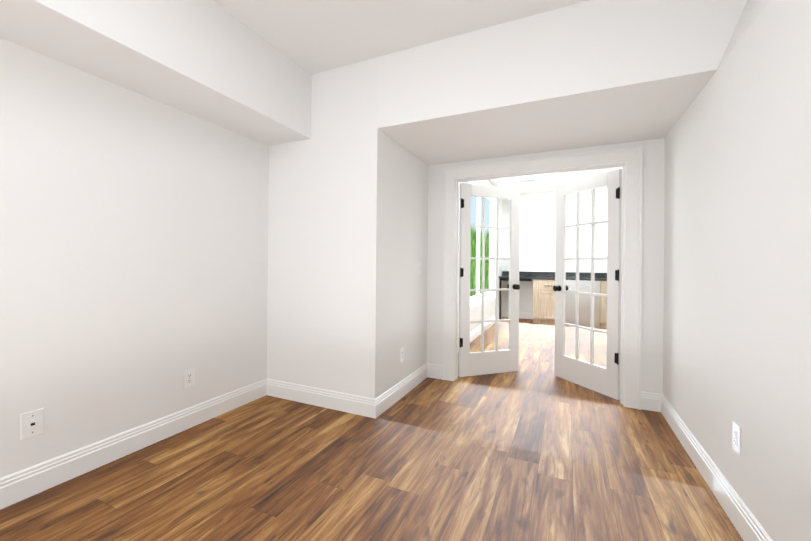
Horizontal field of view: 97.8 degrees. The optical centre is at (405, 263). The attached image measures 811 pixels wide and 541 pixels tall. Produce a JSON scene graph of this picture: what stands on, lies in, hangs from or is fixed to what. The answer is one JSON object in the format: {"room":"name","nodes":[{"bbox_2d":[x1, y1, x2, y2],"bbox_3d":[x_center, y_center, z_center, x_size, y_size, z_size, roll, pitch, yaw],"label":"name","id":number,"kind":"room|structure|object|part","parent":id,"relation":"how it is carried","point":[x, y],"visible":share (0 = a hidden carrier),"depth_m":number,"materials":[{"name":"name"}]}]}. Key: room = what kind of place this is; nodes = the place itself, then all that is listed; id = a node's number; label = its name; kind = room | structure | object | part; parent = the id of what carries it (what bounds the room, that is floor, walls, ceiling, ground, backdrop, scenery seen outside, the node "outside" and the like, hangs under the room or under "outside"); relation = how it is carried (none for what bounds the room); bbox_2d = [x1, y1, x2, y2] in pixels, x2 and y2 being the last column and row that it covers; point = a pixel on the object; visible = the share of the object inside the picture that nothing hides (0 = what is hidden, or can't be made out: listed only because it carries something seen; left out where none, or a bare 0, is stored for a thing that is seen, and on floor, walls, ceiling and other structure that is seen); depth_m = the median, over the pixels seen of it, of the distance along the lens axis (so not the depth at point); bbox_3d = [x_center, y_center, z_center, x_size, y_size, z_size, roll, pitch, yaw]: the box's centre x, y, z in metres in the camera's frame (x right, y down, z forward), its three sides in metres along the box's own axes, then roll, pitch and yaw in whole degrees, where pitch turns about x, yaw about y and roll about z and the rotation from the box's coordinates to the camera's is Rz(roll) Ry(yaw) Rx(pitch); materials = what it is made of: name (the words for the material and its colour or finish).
{"room":"empty room","nodes":[
{"label":"empty room","id":0,"kind":"room"},
{"bbox_2d":[0,38,268,477],"bbox_3d":[-2.324,-0.232,1.021,0.120,2.813,4.905,0,0,24],"label":"wall","id":1,"kind":"structure","parent":0,"point":[133,256],"depth_m":2.13,"materials":[{"name":"white paint"}]},
{"bbox_2d":[20,408,43,439],"bbox_3d":[-1.904,0.818,1.807,0.009,0.130,0.086,0,0,24],"label":"outlet","id":2,"kind":"object","parent":1,"relation":"attached to","point":[32,423],"visible":1,"depth_m":1.80,"materials":[{"name":"white plastic"}]},
{"bbox_2d":[0,379,267,509],"bbox_3d":[-2.249,1.103,1.044,0.016,0.145,4.785,0,0,24],"label":"baseboard","id":3,"kind":"structure","parent":1,"relation":"attached to","point":[18,486],"depth_m":2.12,"materials":[{"name":"white paint"}]},
{"bbox_2d":[184,368,194,388],"bbox_3d":[-1.562,0.828,2.559,0.008,0.128,0.080,0,0,24],"label":"electrical outlet","id":4,"kind":"object","parent":1,"relation":"attached to","point":[189,377],"visible":1,"depth_m":2.56,"materials":[{"name":"white plastic"}]},
{"bbox_2d":[0,317,742,540],"bbox_3d":[0.896,1.257,2.943,4.769,0.100,11.250,0,0,24],"label":"floor","id":5,"kind":"structure","parent":0,"point":[534,448],"depth_m":1.99,"materials":[{"name":"brown wood"}]},
{"bbox_2d":[499,271,606,327],"bbox_3d":[3.474,0.709,7.243,3.044,1.060,0.687,0,0,24],"label":"cabinet","id":6,"kind":"object","parent":5,"relation":"on","point":[543,300],"depth_m":7.13,"materials":[{"name":"beige wood"}]},
{"bbox_2d":[565,280,599,327],"bbox_3d":[3.558,0.782,7.162,0.620,0.914,0.610,0,0,24],"label":"dishwasher","id":7,"kind":"object","parent":6,"relation":"in","point":[585,286],"depth_m":6.92,"materials":[{"name":"silver metal"}]},
{"bbox_2d":[267,57,502,398],"bbox_3d":[0.442,-0.198,5.733,1.248,2.813,5.965,0,0,24],"label":"wall","id":8,"kind":"structure","parent":0,"point":[347,241],"depth_m":2.99,"materials":[{"name":"white paint"}]},
{"bbox_2d":[266,378,379,418],"bbox_3d":[-0.735,1.120,2.974,1.114,0.145,0.016,0,0,24],"label":"baseboard","id":9,"kind":"structure","parent":8,"relation":"attached to","point":[349,403],"depth_m":2.93,"materials":[{"name":"white paint"}]},
{"bbox_2d":[400,347,403,362],"bbox_3d":[-0.031,0.824,3.200,0.008,0.128,0.080,0,0,24],"label":"outlet","id":10,"kind":"object","parent":8,"relation":"attached to","point":[401,354],"depth_m":3.19,"materials":[{"name":"white plastic"}]},
{"bbox_2d":[376,363,431,414],"bbox_3d":[0.015,1.127,3.264,0.042,0.145,1.101,0,0,24],"label":"baseboard","id":11,"kind":"structure","parent":8,"relation":"attached to","point":[395,393],"depth_m":3.21,"materials":[{"name":"white paint"}]},
{"bbox_2d":[459,181,495,308],"bbox_3d":[1.295,-0.365,6.167,0.110,2.125,2.810,0,0,24],"label":"window","id":12,"kind":"structure","parent":8,"relation":"in","point":[474,302],"depth_m":6.16,"materials":[{"name":"white paint"}]},
{"bbox_2d":[458,311,532,351],"bbox_3d":[1.577,1.147,5.898,0.720,0.145,4.709,0,0,24],"label":"baseboard","id":13,"kind":"structure","parent":8,"relation":"attached to","point":[522,315],"depth_m":7.02,"materials":[{"name":"white paint"}]},
{"bbox_2d":[213,0,621,193],"bbox_3d":[0.901,-1.666,2.904,4.409,0.120,10.990,0,0,24],"label":"ceiling","id":14,"kind":"structure","parent":0,"point":[313,36],"depth_m":2.39,"materials":[{"name":"white paint"}]},
{"bbox_2d":[0,0,311,145],"bbox_3d":[-2.016,-1.362,0.953,0.481,0.548,4.785,0,0,24],"label":"bulkhead","id":15,"kind":"object","parent":14,"relation":"attached to","point":[211,61],"visible":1,"depth_m":2.09,"materials":[{"name":"white paint"}]},
{"bbox_2d":[518,179,535,182],"bbox_3d":[2.316,-1.582,6.748,0.320,0.010,0.220,0,0,24],"label":"ceiling vent","id":16,"kind":"object","parent":14,"relation":"in","point":[526,180],"depth_m":6.71,"materials":[{"name":"white paint"}]},
{"bbox_2d":[427,138,664,393],"bbox_3d":[1.209,0.083,3.408,2.080,2.255,0.140,0,0,24],"label":"wall","id":17,"kind":"structure","parent":0,"point":[652,266],"depth_m":2.97,"materials":[{"name":"white paint"}]},
{"bbox_2d":[458,183,519,376],"bbox_3d":[0.922,0.174,3.877,0.754,2.054,0.180,1,0,-20],"label":"door","id":18,"kind":"structure","parent":17,"relation":"in","point":[483,362],"depth_m":3.85,"materials":[{"name":"white paint"}]},
{"bbox_3d":[0.595,0.096,3.736,0.042,1.572,0.018,1,0,-20],"label":"left door hinge","id":19,"kind":"part","parent":18,"relation":"part of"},
{"label":"glass","id":20,"kind":"part","parent":18,"relation":"part of","materials":[{"name":"clear glass"}]},
{"bbox_3d":[1.218,0.257,3.982,0.062,0.062,0.180,1,0,-20],"label":"knob","id":21,"kind":"part","parent":18,"relation":"part of","materials":[{"name":"black metal"}]},
{"bbox_2d":[442,146,642,409],"bbox_3d":[1.215,0.111,3.390,1.742,2.199,0.168,0,0,24],"label":"door frame","id":22,"kind":"structure","parent":17,"relation":"attached to","point":[632,158],"depth_m":3.09,"materials":[{"name":"white paint"}]},
{"bbox_2d":[553,169,621,399],"bbox_3d":[1.774,0.181,3.489,0.180,2.054,0.754,1,0,-22],"label":"door","id":23,"kind":"structure","parent":17,"relation":"in","point":[591,375],"depth_m":3.40,"materials":[{"name":"white paint"}]},
{"bbox_3d":[1.657,0.260,3.782,0.180,0.062,0.062,1,0,-22],"label":"knob","id":24,"kind":"part","parent":23,"relation":"part of","materials":[{"name":"black metal"}]},
{"label":"glass","id":25,"kind":"part","parent":23,"relation":"part of","materials":[{"name":"clear glass"}]},
{"bbox_3d":[1.882,0.106,3.149,0.018,1.572,0.042,1,0,-21],"label":"right door hinge","id":26,"kind":"part","parent":23,"relation":"part of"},
{"bbox_2d":[502,188,621,312],"bbox_3d":[3.650,-0.166,7.615,3.290,2.813,0.120,0,0,24],"label":"wall","id":27,"kind":"structure","parent":0,"point":[537,228],"depth_m":7.80,"materials":[{"name":"white paint"}]},
{"bbox_2d":[377,0,746,164],"bbox_3d":[1.154,-1.325,2.828,2.440,0.558,1.256,0,0,24],"label":"wall","id":28,"kind":"structure","parent":0,"point":[589,73],"depth_m":2.35,"materials":[{"name":"white paint"}]},
{"bbox_2d":[663,0,810,540],"bbox_3d":[1.074,-0.204,0.163,0.360,2.813,6.161,0,0,24],"label":"wall","id":29,"kind":"structure","parent":0,"point":[737,279],"depth_m":1.54,"materials":[{"name":"white paint"}]},
{"bbox_2d":[641,391,772,540],"bbox_3d":[0.819,1.128,0.260,0.165,0.145,5.901,0,0,24],"label":"baseboard","id":30,"kind":"structure","parent":29,"relation":"attached to","point":[745,522],"depth_m":1.89,"materials":[{"name":"white paint"}]},
{"bbox_2d":[732,421,740,455],"bbox_3d":[1.540,0.811,1.648,0.008,0.128,0.080,0,0,24],"label":"electrical outlet","id":31,"kind":"object","parent":29,"relation":"attached to","point":[736,437],"visible":1,"depth_m":1.64,"materials":[{"name":"white plastic"}]},
{"label":"outside","id":32,"kind":"structure","parent":0,"visible":0},
{"bbox_2d":[462,182,488,296],"bbox_3d":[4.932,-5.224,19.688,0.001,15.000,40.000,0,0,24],"label":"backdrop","id":33,"kind":"structure","parent":32,"point":[473,249],"depth_m":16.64,"materials":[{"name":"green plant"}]}
]}

